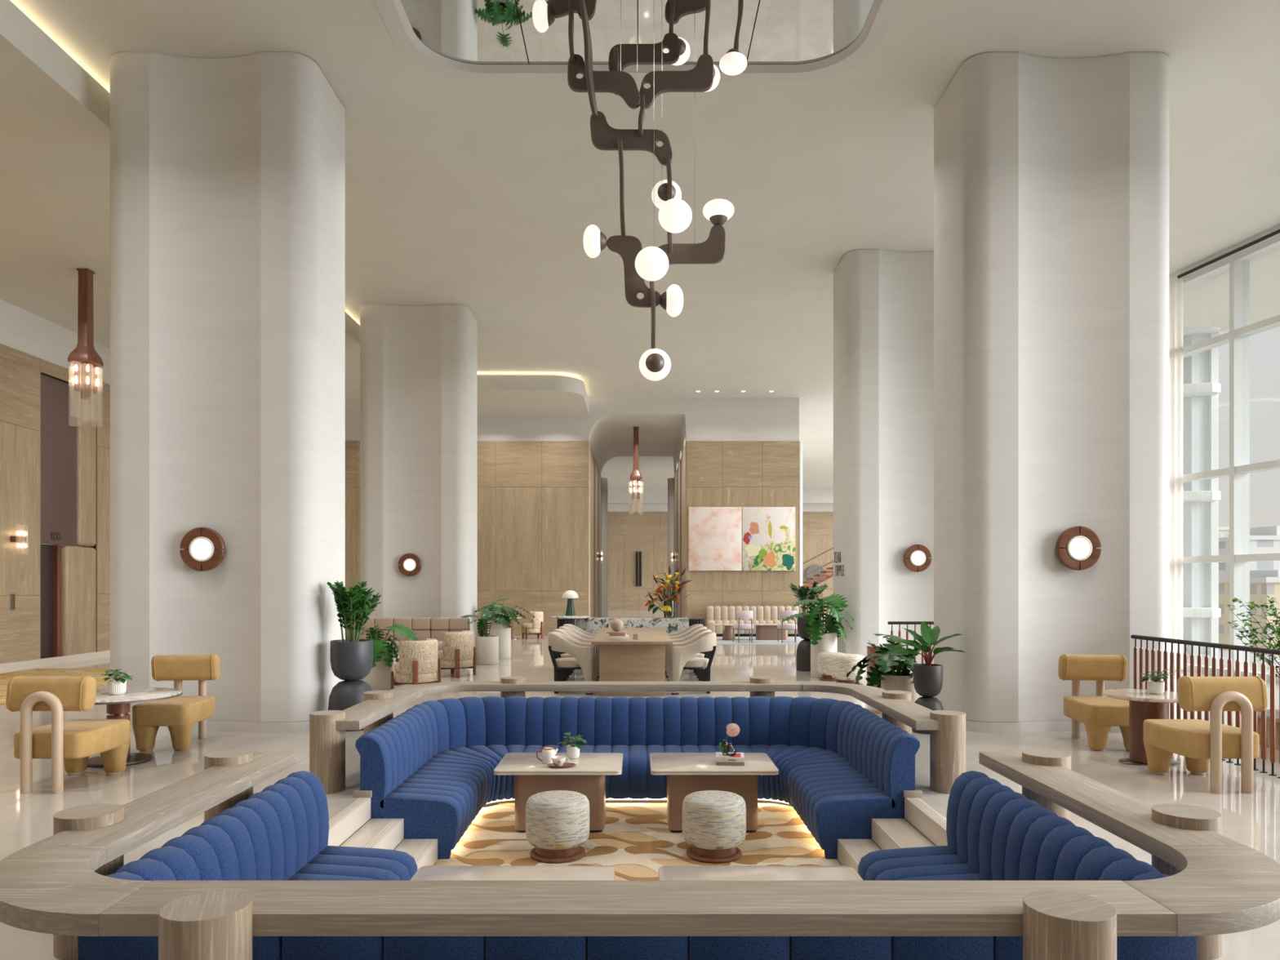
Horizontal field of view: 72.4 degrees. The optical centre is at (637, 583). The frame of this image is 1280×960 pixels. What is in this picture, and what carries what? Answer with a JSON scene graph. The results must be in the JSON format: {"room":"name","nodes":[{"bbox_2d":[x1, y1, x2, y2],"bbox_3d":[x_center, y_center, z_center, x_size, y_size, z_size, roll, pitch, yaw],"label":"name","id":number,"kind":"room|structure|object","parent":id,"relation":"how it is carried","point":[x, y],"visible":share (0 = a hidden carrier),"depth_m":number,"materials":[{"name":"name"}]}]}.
{"room":"hotel lobby","nodes":[
{"label":"hotel lobby","id":0,"kind":"room"},
{"bbox_2d":[0,298,110,663],"bbox_3d":[-11.220,-1.770,9.850,0.300,6.600,31.700,0,0,0],"label":"wall","id":1,"kind":"structure","parent":0,"point":[32,345],"depth_m":15.91,"materials":[{"name":"brown wood"}]},
{"bbox_2d":[0,649,110,671],"bbox_3d":[-11.055,1.465,9.800,0.070,0.130,31.600,0,0,0],"label":"baseboard","id":2,"kind":"structure","parent":1,"relation":"attached to","point":[64,659],"depth_m":16.46,"materials":[{"name":"wood"}]},
{"bbox_2d":[40,373,95,658],"bbox_3d":[-11.220,-1.190,17.070,0.299,5.440,1.700,0,0,0],"label":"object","id":3,"kind":"structure","parent":1,"relation":"in","point":[68,421],"depth_m":16.99,"materials":[{"name":"brown wood"}]},
{"bbox_2d":[110,51,345,733],"bbox_3d":[-4.430,-1.960,9.505,2.150,6.979,1.110,0,0,0],"label":"pillar","id":4,"kind":"structure","parent":0,"point":[228,174],"depth_m":9.00,"materials":[{"name":"paint"}]},
{"bbox_2d":[179,527,225,571],"bbox_3d":[-4.470,-0.350,8.991,0.452,0.452,0.128,0,0,0],"label":"wall sconce","id":5,"kind":"object","parent":4,"relation":"attached to","point":[202,546],"visible":1,"depth_m":8.95,"materials":[{"name":"brown wood"}]},
{"bbox_2d":[0,0,589,414],"bbox_3d":[-6.340,-5.140,9.850,9.820,0.380,31.700,0,0,0],"label":"ceiling","id":6,"kind":"structure","parent":0,"point":[55,117],"depth_m":11.37,"materials":[{"name":"paint"}]},
{"bbox_2d":[67,268,103,399],"bbox_3d":[-8.730,-3.718,13.820,0.467,2.462,0.457,0,0,0],"label":"pendant lamp","id":7,"kind":"object","parent":6,"relation":"hanging from","point":[86,360],"visible":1,"depth_m":13.74,"materials":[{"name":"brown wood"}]},
{"bbox_2d":[360,303,477,647],"bbox_3d":[-4.400,-1.960,17.595,2.150,6.979,1.110,0,0,0],"label":"pillar","id":8,"kind":"structure","parent":0,"point":[419,363],"depth_m":17.08,"materials":[{"name":"paint"}]},
{"bbox_2d":[398,553,422,576],"bbox_3d":[-4.450,-0.360,17.081,0.452,0.452,0.128,0,0,0],"label":"wall sconce","id":9,"kind":"object","parent":8,"relation":"attached to","point":[410,564],"visible":1,"depth_m":17.04,"materials":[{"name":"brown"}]},
{"bbox_2d":[345,440,590,635],"bbox_3d":[-6.300,-1.320,32.105,9.800,5.700,12.990,0,0,0],"label":"wall","id":10,"kind":"structure","parent":0,"point":[534,496],"depth_m":25.61,"materials":[{"name":"brown wood"}]},
{"bbox_2d":[590,445,607,617],"bbox_3d":[-1.550,-1.310,32.200,0.720,5.680,12.800,0,0,0],"label":"trim","id":11,"kind":"structure","parent":10,"relation":"attached to","point":[598,485],"depth_m":31.43,"materials":[{"name":"brown wood"}]},
{"bbox_2d":[345,397,799,475],"bbox_3d":[-3.230,-4.810,29.930,15.940,1.280,8.540,0,0,0],"label":"wall","id":12,"kind":"structure","parent":0,"point":[665,424],"depth_m":25.66,"materials":[{"name":"paint"}]},
{"bbox_2d":[630,426,641,499],"bbox_3d":[-0.055,-3.575,27.800,0.467,2.786,0.457,0,0,0],"label":"pendant lamp","id":13,"kind":"object","parent":12,"relation":"hanging from","point":[635,475],"visible":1,"depth_m":27.71,"materials":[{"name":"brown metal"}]},
{"bbox_2d":[338,804,936,865],"bbox_3d":[0.000,1.766,5.785,3.960,0.468,5.230,0,0,0],"label":"floor","id":14,"kind":"structure","parent":0,"point":[499,804],"depth_m":6.05,"materials":[{"name":"beige stone"}]},
{"bbox_2d":[328,797,437,870],"bbox_3d":[-1.718,1.753,5.685,0.578,0.452,1.128,0,0,0],"label":"steps","id":15,"kind":"structure","parent":14,"relation":"on","point":[380,833],"depth_m":5.94,"materials":[{"name":"wood"}]},
{"bbox_2d":[77,770,1197,959],"bbox_3d":[0.000,1.531,4.098,4.058,0.898,2.005,0,0,0],"label":"banquette","id":16,"kind":"object","parent":14,"relation":"on","point":[994,832],"visible":0.43,"depth_m":3.69,"materials":[{"name":"blue fabric"}]},
{"bbox_2d":[352,696,922,859],"bbox_3d":[0.000,1.530,7.340,4.060,0.899,2.230,0,0,0],"label":"banquette","id":17,"kind":"object","parent":14,"relation":"on","point":[842,766],"visible":0.88,"depth_m":7.70,"materials":[{"name":"blue fabric"}]},
{"bbox_2d":[434,803,840,880],"bbox_3d":[0.000,1.980,5.790,2.850,0.016,4.140,0,0,0],"label":"area rug","id":18,"kind":"object","parent":14,"relation":"on","point":[636,840],"visible":0.21,"depth_m":6.59,"materials":[{"name":"beige carpet"}]},
{"bbox_2d":[409,865,614,880],"bbox_3d":[-0.615,1.710,4.125,0.998,0.522,0.732,0,0,0],"label":"coffee table","id":19,"kind":"object","parent":18,"relation":"on","point":[429,873],"visible":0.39,"depth_m":4.36,"materials":[{"name":"beige"}]},
{"bbox_2d":[525,790,589,862],"bbox_3d":[-0.581,1.756,6.351,0.464,0.434,0.464,0,0,0],"label":"pouf","id":20,"kind":"object","parent":18,"relation":"on","point":[557,821],"visible":1,"depth_m":6.18,"materials":[{"name":"beige fabric"}]},
{"bbox_2d":[493,752,622,832],"bbox_3d":[-0.622,1.710,7.117,0.998,0.522,0.732,0,0,0],"label":"coffee table","id":21,"kind":"object","parent":18,"relation":"on","point":[587,777],"visible":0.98,"depth_m":6.90,"materials":[{"name":"wood"}]},
{"bbox_2d":[557,732,586,759],"bbox_3d":[-0.531,1.350,7.243,0.250,0.198,0.237,0,0,17],"label":"potted plant","id":22,"kind":"object","parent":21,"relation":"on","point":[572,749],"visible":0.99,"depth_m":7.20,"materials":[{"name":"green plant"}]},
{"bbox_2d":[649,752,778,832],"bbox_3d":[0.600,1.710,7.117,0.998,0.522,0.732,0,0,0],"label":"coffee table","id":23,"kind":"object","parent":18,"relation":"on","point":[686,773],"visible":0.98,"depth_m":6.90,"materials":[{"name":"beige"}]},
{"bbox_2d":[716,762,744,765],"bbox_3d":[0.745,1.438,7.050,0.220,0.023,0.200,0,0,3],"label":"book","id":24,"kind":"object","parent":23,"relation":"on","point":[717,763],"visible":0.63,"depth_m":6.95,"materials":[{"name":"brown paper"}]},
{"bbox_2d":[715,751,744,762],"bbox_3d":[0.745,1.405,7.054,0.225,0.042,0.206,0,0,5],"label":"book","id":25,"kind":"object","parent":24,"relation":"on","point":[739,757],"visible":1,"depth_m":6.96,"materials":[{"name":"beige paper"}]},
{"bbox_2d":[719,723,739,755],"bbox_3d":[0.731,1.253,7.031,0.167,0.259,0.092,0,0,35],"label":"bud vase","id":26,"kind":"object","parent":25,"relation":"on","point":[732,729],"visible":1,"depth_m":7.01,"materials":[{"name":"clear glass"}]},
{"bbox_2d":[682,790,746,862],"bbox_3d":[0.555,1.756,6.351,0.464,0.434,0.464,0,0,38],"label":"pouf","id":27,"kind":"object","parent":18,"relation":"on","point":[714,821],"visible":1,"depth_m":6.18,"materials":[{"name":"beige fabric"}]},
{"bbox_2d":[658,865,863,880],"bbox_3d":[0.605,1.710,4.125,0.998,0.522,0.732,0,0,0],"label":"coffee table","id":28,"kind":"object","parent":18,"relation":"on","point":[667,873],"visible":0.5,"depth_m":4.36,"materials":[{"name":"beige"}]},
{"bbox_2d":[837,797,947,872],"bbox_3d":[1.718,1.753,5.685,0.578,0.452,1.128,0,0,0],"label":"steps","id":29,"kind":"structure","parent":14,"relation":"on","point":[887,833],"depth_m":5.94,"materials":[{"name":"wood"}]},
{"bbox_2d":[0,609,1279,959],"bbox_3d":[1.050,1.530,23.000,24.700,0.001,58.000,0,0,0],"label":"floor","id":30,"kind":"structure","parent":0,"point":[1252,820],"depth_m":7.18,"materials":[{"name":"stone"}]},
{"bbox_2d":[0,668,110,705],"bbox_3d":[-9.360,1.524,6.800,2.720,0.012,17.600,0,0,0],"label":"carpet","id":31,"kind":"object","parent":30,"relation":"on","point":[5,677],"visible":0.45,"depth_m":14.51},
{"bbox_2d":[5,675,129,793],"bbox_3d":[-4.360,1.111,6.743,0.590,0.838,0.774,0,0,0],"label":"lounge chair","id":32,"kind":"object","parent":30,"relation":"on","point":[71,743],"visible":1,"depth_m":6.43,"materials":[{"name":"yellow fabric"}]},
{"bbox_2d":[87,687,182,768],"bbox_3d":[-4.457,1.239,7.500,0.978,0.582,0.978,0,0,0],"label":"cafe table","id":33,"kind":"object","parent":30,"relation":"on","point":[117,706],"visible":0.58,"depth_m":7.43,"materials":[{"name":"grey stone"}]},
{"bbox_2d":[101,669,133,694],"bbox_3d":[-4.439,0.843,7.458,0.233,0.209,0.245,0,0,-26],"label":"potted plant","id":34,"kind":"object","parent":33,"relation":"on","point":[117,686],"visible":1,"depth_m":7.40,"materials":[{"name":"green plant"}]},
{"bbox_2d":[132,653,220,751],"bbox_3d":[-4.370,1.111,8.272,0.590,0.838,0.774,0,0,-7],"label":"lounge chair","id":35,"kind":"object","parent":30,"relation":"on","point":[180,714],"visible":0.98,"depth_m":8.16,"materials":[{"name":"yellow fabric"}]},
{"bbox_2d":[327,580,381,731],"bbox_3d":[-2.996,0.749,9.276,0.579,1.563,0.561,0,0,-32],"label":"planter","id":36,"kind":"object","parent":30,"relation":"on","point":[351,660],"visible":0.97,"depth_m":9.11,"materials":[{"name":"grey ceramic"}]},
{"bbox_2d":[329,639,373,680],"bbox_3d":[-3.026,0.814,9.250,0.434,0.419,0.434,0,0,0],"label":"plant pot","id":37,"kind":"object","parent":36,"relation":"on","point":[351,660],"depth_m":9.08,"materials":[{"name":"grey ceramic"}]},
{"bbox_2d":[357,622,418,690],"bbox_3d":[-3.666,1.053,12.499,1.066,0.954,0.679,0,0,0],"label":"planter","id":38,"kind":"object","parent":30,"relation":"on","point":[379,678],"visible":0.71,"depth_m":12.43,"materials":[{"name":"beige ceramic"}]},
{"bbox_2d":[357,617,470,655],"bbox_3d":[-4.250,1.091,16.305,2.100,0.878,0.810,0,0,0],"label":"sofa","id":39,"kind":"object","parent":30,"relation":"on","point":[424,628],"visible":0.36,"depth_m":16.43,"materials":[{"name":"beige fabric"}]},
{"bbox_2d":[357,617,394,640],"bbox_3d":[-4.951,0.876,16.540,0.690,0.448,0.220,0,0,0],"label":"cushion","id":40,"kind":"object","parent":39,"relation":"on","point":[383,623],"depth_m":16.43,"materials":[{"name":"beige fabric"}]},
{"bbox_2d":[393,617,431,640],"bbox_3d":[-4.251,0.876,16.540,0.690,0.448,0.220,0,0,0],"label":"cushion","id":41,"kind":"object","parent":39,"relation":"on","point":[422,627],"depth_m":16.44,"materials":[{"name":"beige fabric"}]},
{"bbox_2d":[431,617,469,640],"bbox_3d":[-3.551,0.876,16.540,0.690,0.448,0.220,0,0,0],"label":"cushion","id":42,"kind":"object","parent":39,"relation":"on","point":[438,625],"depth_m":16.43,"materials":[{"name":"beige fabric"}]},
{"bbox_2d":[391,638,441,689],"bbox_3d":[-3.124,1.160,12.303,0.610,0.740,0.600,0,0,30],"label":"barrel chair","id":43,"kind":"object","parent":30,"relation":"on","point":[419,663],"visible":0.79,"depth_m":12.05,"materials":[{"name":"fabric"}]},
{"bbox_2d":[437,630,475,677],"bbox_3d":[-3.025,1.160,14.452,0.610,0.740,0.600,0,0,24],"label":"barrel chair","id":44,"kind":"object","parent":30,"relation":"on","point":[458,651],"visible":0.91,"depth_m":14.19,"materials":[{"name":"fabric"}]},
{"bbox_2d":[460,609,511,664],"bbox_3d":[-2.911,1.012,16.532,1.011,1.037,0.758,0,0,0],"label":"planter","id":45,"kind":"object","parent":30,"relation":"on","point":[486,646],"visible":0.99,"depth_m":16.43,"materials":[{"name":"white ceramic"}]},
{"bbox_2d":[474,598,534,658],"bbox_3d":[-2.796,0.921,17.854,1.117,1.218,1.006,0,0,42],"label":"planter","id":46,"kind":"object","parent":30,"relation":"on","point":[504,632],"visible":0.66,"depth_m":17.76,"materials":[{"name":"white ceramic"}]},
{"bbox_2d":[521,611,543,639],"bbox_3d":[-2.925,1.160,24.298,0.610,0.740,0.600,0,0,-19],"label":"barrel chair","id":47,"kind":"object","parent":30,"relation":"on","point":[535,626],"visible":0.96,"depth_m":24.08,"materials":[{"name":"beige fabric"}]},
{"bbox_2d":[547,631,594,694],"bbox_3d":[-0.935,1.112,12.320,0.639,0.836,0.638,0,0,0],"label":"dining chair","id":48,"kind":"object","parent":30,"relation":"on","point":[583,654],"visible":0.88,"depth_m":12.06,"materials":[{"name":"beige fabric"}]},
{"bbox_2d":[553,628,596,681],"bbox_3d":[-0.935,1.112,13.120,0.639,0.836,0.638,0,0,0],"label":"dining chair","id":49,"kind":"object","parent":30,"relation":"on","point":[560,655],"visible":0.26,"depth_m":13.24,"materials":[{"name":"beige fabric"}]},
{"bbox_2d":[591,627,672,696],"bbox_3d":[-0.076,1.152,13.500,1.086,0.756,3.600,0,0,0],"label":"table","id":50,"kind":"object","parent":30,"relation":"on","point":[639,658],"visible":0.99,"depth_m":11.85,"materials":[{"name":"brown wood"}]},
{"bbox_2d":[309,676,965,794],"bbox_3d":[0.000,1.244,7.663,4.841,0.573,2.645,0,0,0],"label":"wooden ledge","id":51,"kind":"object","parent":30,"relation":"on","point":[947,728],"visible":0.87,"depth_m":7.26,"materials":[{"name":"beige wood"}]},
{"bbox_2d":[0,749,1279,959],"bbox_3d":[0.000,1.244,3.839,4.861,0.573,2.728,0,0,0],"label":"wooden ledge","id":52,"kind":"object","parent":30,"relation":"on","point":[1216,884],"visible":0.91,"depth_m":2.78,"materials":[{"name":"beige wood"}]},
{"bbox_2d":[575,617,705,669],"bbox_3d":[0.064,1.075,15.710,2.317,0.910,0.520,0,0,0],"label":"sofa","id":53,"kind":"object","parent":30,"relation":"on","point":[591,624],"depth_m":15.45,"materials":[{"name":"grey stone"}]},
{"bbox_2d":[644,565,692,617],"bbox_3d":[0.517,0.141,15.714,0.811,0.959,0.691,0,0,-37],"label":"flower arrangement","id":54,"kind":"object","parent":53,"relation":"on","point":[668,608],"visible":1,"depth_m":15.71,"materials":[{"name":"green plant"}]},
{"bbox_2d":[668,628,711,681],"bbox_3d":[0.783,1.112,13.120,0.639,0.836,0.638,0,0,0],"label":"dining chair","id":55,"kind":"object","parent":30,"relation":"on","point":[704,655],"visible":0.19,"depth_m":13.26,"materials":[{"name":"beige fabric"}]},
{"bbox_2d":[671,631,716,694],"bbox_3d":[0.783,1.112,12.320,0.639,0.836,0.638,0,0,0],"label":"dining chair","id":56,"kind":"object","parent":30,"relation":"on","point":[682,654],"visible":0.94,"depth_m":12.05,"materials":[{"name":"beige fabric"}]},
{"bbox_2d":[715,636,804,644],"bbox_3d":[4.550,1.524,23.550,5.300,0.012,3.300,0,0,0],"label":"area rug","id":57,"kind":"object","parent":30,"relation":"on","point":[743,640],"visible":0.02,"depth_m":22.89,"materials":[{"name":"grey carpet"}]},
{"bbox_2d":[732,610,753,643],"bbox_3d":[2.721,1.110,22.540,0.536,0.816,0.557,0,0,-6],"label":"chair","id":58,"kind":"object","parent":57,"relation":"on","point":[740,615],"visible":1,"depth_m":22.30,"materials":[{"name":"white fabric"}]},
{"bbox_2d":[706,605,822,636],"bbox_3d":[3.650,1.087,25.178,3.300,0.863,0.696,0,0,0],"label":"sofa","id":59,"kind":"object","parent":57,"relation":"on","point":[716,614],"visible":0.59,"depth_m":25.32,"materials":[{"name":"fabric"}]},
{"bbox_2d":[748,623,795,639],"bbox_3d":[3.620,1.307,23.600,1.240,0.422,0.640,0,0,0],"label":"coffee table","id":60,"kind":"object","parent":57,"relation":"on","point":[763,631],"visible":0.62,"depth_m":23.40,"materials":[{"name":"beige stone"}]},
{"bbox_2d":[788,581,827,671],"bbox_3d":[3.028,0.738,15.339,0.679,1.584,0.723,0,0,0],"label":"planter","id":61,"kind":"object","parent":30,"relation":"on","point":[803,650],"visible":0.71,"depth_m":15.21,"materials":[{"name":"grey ceramic"}]},
{"bbox_2d":[796,615,813,639],"bbox_3d":[2.980,0.777,15.340,0.356,0.415,0.356,0,0,0],"label":"bowl","id":62,"kind":"object","parent":61,"relation":"on","point":[801,621],"depth_m":15.22,"materials":[{"name":"grey ceramic"}]},
{"bbox_2d":[782,585,853,677],"bbox_3d":[2.958,0.784,14.309,1.155,1.491,0.850,0,0,19],"label":"planter","id":63,"kind":"object","parent":30,"relation":"on","point":[820,642],"visible":0.95,"depth_m":14.11,"materials":[{"name":"green plant"}]},
{"bbox_2d":[802,546,833,588],"bbox_3d":[7.374,-0.208,40.400,4.848,3.477,1.400,0,0,0],"label":"staircase","id":64,"kind":"structure","parent":30,"relation":"on","point":[828,575],"depth_m":39.72,"materials":[{"name":"brown wood"}]},
{"bbox_2d":[817,652,844,680],"bbox_3d":[3.080,1.313,13.850,0.464,0.434,0.464,0,0,0],"label":"pouf","id":65,"kind":"object","parent":30,"relation":"on","point":[824,659],"visible":0.55,"depth_m":13.71,"materials":[{"name":"beige fabric"}]},
{"bbox_2d":[831,653,865,684],"bbox_3d":[3.150,1.296,13.100,0.501,0.469,0.501,0,0,-34],"label":"pouf","id":66,"kind":"object","parent":30,"relation":"on","point":[841,664],"visible":0.69,"depth_m":12.91,"materials":[{"name":"beige fabric"}]},
{"bbox_2d":[846,633,928,702],"bbox_3d":[3.063,1.070,10.306,0.970,0.921,0.874,0,0,-41],"label":"planter","id":67,"kind":"object","parent":30,"relation":"on","point":[884,675],"visible":0.77,"depth_m":10.28,"materials":[{"name":"stone"}]},
{"bbox_2d":[888,621,933,669],"bbox_3d":[4.390,1.027,12.000,1.900,1.006,0.052,0,0,0],"label":"balustrade","id":68,"kind":"object","parent":30,"relation":"on","point":[891,623],"visible":0.07,"depth_m":11.99,"materials":[{"name":"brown metal"}]},
{"bbox_2d":[888,621,966,734],"bbox_3d":[2.965,0.964,8.972,0.826,1.132,0.657,0,0,0],"label":"planter","id":69,"kind":"object","parent":30,"relation":"on","point":[927,677],"visible":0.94,"depth_m":8.92,"materials":[{"name":"grey ceramic"}]},
{"bbox_2d":[913,663,942,697],"bbox_3d":[2.990,1.004,9.000,0.290,0.327,0.290,0,0,0],"label":"bowl","id":70,"kind":"object","parent":69,"relation":"on","point":[927,677],"depth_m":8.89,"materials":[{"name":"grey ceramic"}]},
{"bbox_2d":[1057,653,1128,751],"bbox_3d":[4.400,1.111,8.272,0.590,0.838,0.774,0,0,7],"label":"lounge chair","id":71,"kind":"object","parent":30,"relation":"on","point":[1099,713],"visible":0.84,"depth_m":8.40,"materials":[{"name":"yellow fabric"}]},
{"bbox_2d":[1102,688,1180,765],"bbox_3d":[4.360,1.234,7.450,0.712,0.592,0.712,0,0,0],"label":"cafe table","id":72,"kind":"object","parent":30,"relation":"on","point":[1143,705],"visible":0.64,"depth_m":7.36,"materials":[{"name":"wood"}]},
{"bbox_2d":[1139,669,1175,694],"bbox_3d":[4.402,0.835,7.417,0.250,0.206,0.218,0,0,-14],"label":"potted plant","id":73,"kind":"object","parent":72,"relation":"on","point":[1153,686],"visible":1,"depth_m":7.39,"materials":[{"name":"green plant"}]},
{"bbox_2d":[1130,634,1279,777],"bbox_3d":[5.060,1.027,7.265,0.052,1.006,3.330,0,0,0],"label":"balustrade","id":74,"kind":"object","parent":30,"relation":"on","point":[1273,651],"visible":0.48,"depth_m":7.66,"materials":[{"name":"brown metal"}]},
{"bbox_2d":[1143,675,1267,793],"bbox_3d":[4.345,1.111,6.743,0.590,0.838,0.774,0,0,0],"label":"lounge chair","id":75,"kind":"object","parent":30,"relation":"on","point":[1202,743],"visible":1,"depth_m":6.43,"materials":[{"name":"yellow fabric"}]},
{"bbox_2d":[1240,709,1279,750],"bbox_3d":[6.500,1.380,6.800,1.320,0.300,3.480,0,0,0],"label":"window ledge","id":76,"kind":"object","parent":30,"relation":"on","point":[1268,711],"visible":0.23,"depth_m":8.15,"materials":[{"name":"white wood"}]},
{"bbox_2d":[1226,595,1279,677],"bbox_3d":[6.284,0.672,8.187,1.497,1.115,0.960,0,0,-28],"label":"plant","id":77,"kind":"object","parent":76,"relation":"on","point":[1268,661],"visible":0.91,"depth_m":8.23,"materials":[{"name":"green plant"}]},
{"bbox_2d":[9,0,1279,488],"bbox_3d":[1.050,-5.450,23.000,24.700,0.001,58.000,0,0,0],"label":"ceiling","id":78,"kind":"structure","parent":0,"point":[483,197],"depth_m":11.57,"materials":[{"name":"paint"}]},
{"bbox_2d":[373,0,901,82],"bbox_3d":[0.000,-5.477,5.825,4.920,0.086,7.310,0,0,0],"label":"trim","id":79,"kind":"structure","parent":78,"relation":"attached to","point":[393,15],"depth_m":9.25,"materials":[{"name":"paint"}]},
{"bbox_2d":[515,0,759,64],"bbox_3d":[0.000,-5.526,5.825,4.700,0.028,7.150,0,0,0],"label":"mirror backing trim","id":80,"kind":"object","parent":79,"relation":"attached to","point":[515,0],"depth_m":8.67,"materials":[{"name":"black mirror"}]},
{"bbox_2d":[400,0,528,64],"bbox_3d":[-1.725,-5.503,5.825,1.138,0.015,7.010,0,0,0],"label":"mirror panel","id":81,"kind":"object","parent":80,"relation":"attached to","point":[477,32],"visible":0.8,"depth_m":8.67,"materials":[{"name":"clear glass"}]},
{"bbox_2d":[516,0,636,64],"bbox_3d":[-0.575,-5.503,5.825,1.138,0.015,7.010,0,0,0],"label":"mirror panel","id":82,"kind":"object","parent":80,"relation":"attached to","point":[551,46],"visible":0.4,"depth_m":8.72,"materials":[{"name":"clear glass"}]},
{"bbox_2d":[532,0,746,381],"bbox_3d":[0.017,-3.407,5.869,1.444,4.168,0.566,0,0,0],"label":"chandelier","id":83,"kind":"object","parent":80,"relation":"hanging from","point":[651,264],"visible":1,"depth_m":5.78,"materials":[{"name":"brown metal"}]},
{"bbox_2d":[638,0,759,64],"bbox_3d":[0.575,-5.503,5.825,1.138,0.015,7.010,0,0,0],"label":"mirror panel","id":84,"kind":"object","parent":80,"relation":"attached to","point":[653,26],"visible":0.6,"depth_m":8.62,"materials":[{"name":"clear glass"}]},
{"bbox_2d":[746,0,874,64],"bbox_3d":[1.725,-5.503,5.825,1.138,0.015,7.010,0,0,0],"label":"mirror panel","id":85,"kind":"object","parent":80,"relation":"attached to","point":[786,32],"visible":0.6,"depth_m":8.67,"materials":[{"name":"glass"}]},
{"bbox_2d":[1177,229,1279,278],"bbox_3d":[10.566,-5.375,7.700,0.060,0.150,15.177,0,0,-9],"label":"track","id":86,"kind":"object","parent":78,"relation":"attached to","point":[1277,232],"visible":1,"depth_m":14.09,"materials":[{"name":"grey metal"}]},
{"bbox_2d":[1168,277,1182,670],"bbox_3d":[9.173,-1.895,16.752,0.146,6.810,3.241,0,0,-9],"label":"curtain","id":87,"kind":"object","parent":86,"relation":"hanging from","point":[1175,287],"visible":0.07,"depth_m":15.23,"materials":[{"name":"fabric"}]},
{"bbox_2d":[607,488,833,609],"bbox_3d":[1.050,-1.960,50.750,24.500,6.980,1.100,0,0,0],"label":"wall","id":88,"kind":"structure","parent":0,"point":[647,515],"depth_m":50.98,"materials":[{"name":"brown wood"}]},
{"bbox_2d":[610,535,667,609],"bbox_3d":[0.175,-0.635,50.945,3.546,4.326,0.110,0,0,0],"label":"door","id":89,"kind":"structure","parent":88,"relation":"in","point":[653,549],"depth_m":50.98,"materials":[{"name":"brown wood"}]},
{"bbox_2d":[685,440,802,626],"bbox_3d":[3.125,-1.320,32.105,3.450,5.700,12.990,0,0,0],"label":"wall","id":90,"kind":"structure","parent":0,"point":[719,473],"depth_m":25.61,"materials":[{"name":"brown wood"}]},
{"bbox_2d":[667,444,685,617],"bbox_3d":[1.550,-1.310,32.200,0.720,5.680,12.800,0,0,0],"label":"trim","id":91,"kind":"structure","parent":90,"relation":"attached to","point":[676,485],"depth_m":30.09,"materials":[{"name":"brown wood"}]},
{"bbox_2d":[688,506,742,570],"bbox_3d":[2.265,-1.300,25.560,1.550,1.860,0.080,0,0,0],"label":"painting","id":92,"kind":"object","parent":90,"relation":"attached to","point":[714,533],"visible":1,"depth_m":25.52,"materials":[{"name":"pink paint"}]},
{"bbox_2d":[742,506,795,570],"bbox_3d":[3.830,-1.300,25.559,1.550,1.860,0.082,0,0,0],"label":"painting","id":93,"kind":"object","parent":90,"relation":"attached to","point":[768,533],"visible":1,"depth_m":25.52,"materials":[{"name":"paint"}]},
{"bbox_2d":[833,248,933,677],"bbox_3d":[4.500,-1.960,14.795,2.150,6.979,1.110,0,0,0],"label":"pillar","id":94,"kind":"structure","parent":0,"point":[883,300],"depth_m":14.32,"materials":[{"name":"paint"}]},
{"bbox_2d":[903,544,931,572],"bbox_3d":[4.570,-0.410,14.281,0.452,0.452,0.128,0,0,0],"label":"wall sconce","id":95,"kind":"object","parent":94,"relation":"attached to","point":[917,560],"visible":1,"depth_m":14.24,"materials":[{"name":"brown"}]},
{"bbox_2d":[933,51,1168,733],"bbox_3d":[4.470,-1.960,9.505,2.150,6.979,1.110,0,0,0],"label":"pillar","id":96,"kind":"structure","parent":0,"point":[1051,174],"depth_m":9.00,"materials":[{"name":"paint"}]},
{"bbox_2d":[1055,526,1101,570],"bbox_3d":[4.530,-0.360,8.991,0.452,0.452,0.128,0,0,0],"label":"wall sconce","id":97,"kind":"object","parent":96,"relation":"attached to","point":[1078,551],"visible":1,"depth_m":8.95,"materials":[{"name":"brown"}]},
{"bbox_2d":[1168,224,1279,682],"bbox_3d":[10.287,-1.956,11.463,0.494,6.983,25.297,0,0,-9],"label":"window","id":98,"kind":"structure","parent":0,"point":[1239,557],"depth_m":14.26,"materials":[{"name":"white metal"}]},
{"label":"outside","id":99,"kind":"structure","parent":0,"visible":0},
{"bbox_2d":[1218,569,1279,656],"bbox_3d":[64.600,30.130,86.000,14.400,62.800,12.400,0,0,0],"label":"apartment building","id":100,"kind":"structure","parent":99,"point":[1263,583],"depth_m":81.40,"materials":[{"name":"white concrete"}]},
{"bbox_2d":[1226,569,1279,577],"bbox_3d":[63.200,-0.920,86.000,5.600,0.700,7.200,0,0,0],"label":"ledge","id":101,"kind":"object","parent":100,"relation":"on","point":[1262,573],"depth_m":84.25,"materials":[{"name":"white concrete"}]},
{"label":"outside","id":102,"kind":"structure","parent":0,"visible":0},
{"bbox_2d":[1218,525,1279,577],"bbox_3d":[83.000,27.380,107.000,26.400,68.300,14.400,0,0,0],"label":"office building","id":103,"kind":"structure","parent":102,"point":[1265,540],"depth_m":100.00,"materials":[{"name":"white concrete"}]},
{"bbox_2d":[1228,525,1279,537],"bbox_3d":[80.400,-6.120,107.000,10.400,1.300,8.400,0,0,0],"label":"roof","id":104,"kind":"object","parent":103,"relation":"on","point":[1274,530],"depth_m":104.62,"materials":[{"name":"white concrete"}]},
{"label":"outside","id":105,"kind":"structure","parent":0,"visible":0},
{"bbox_2d":[1182,326,1220,653],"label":"window","id":106,"kind":"structure","parent":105,"point":[1201,385],"depth_m":19.00,"materials":[{"name":"grey"}]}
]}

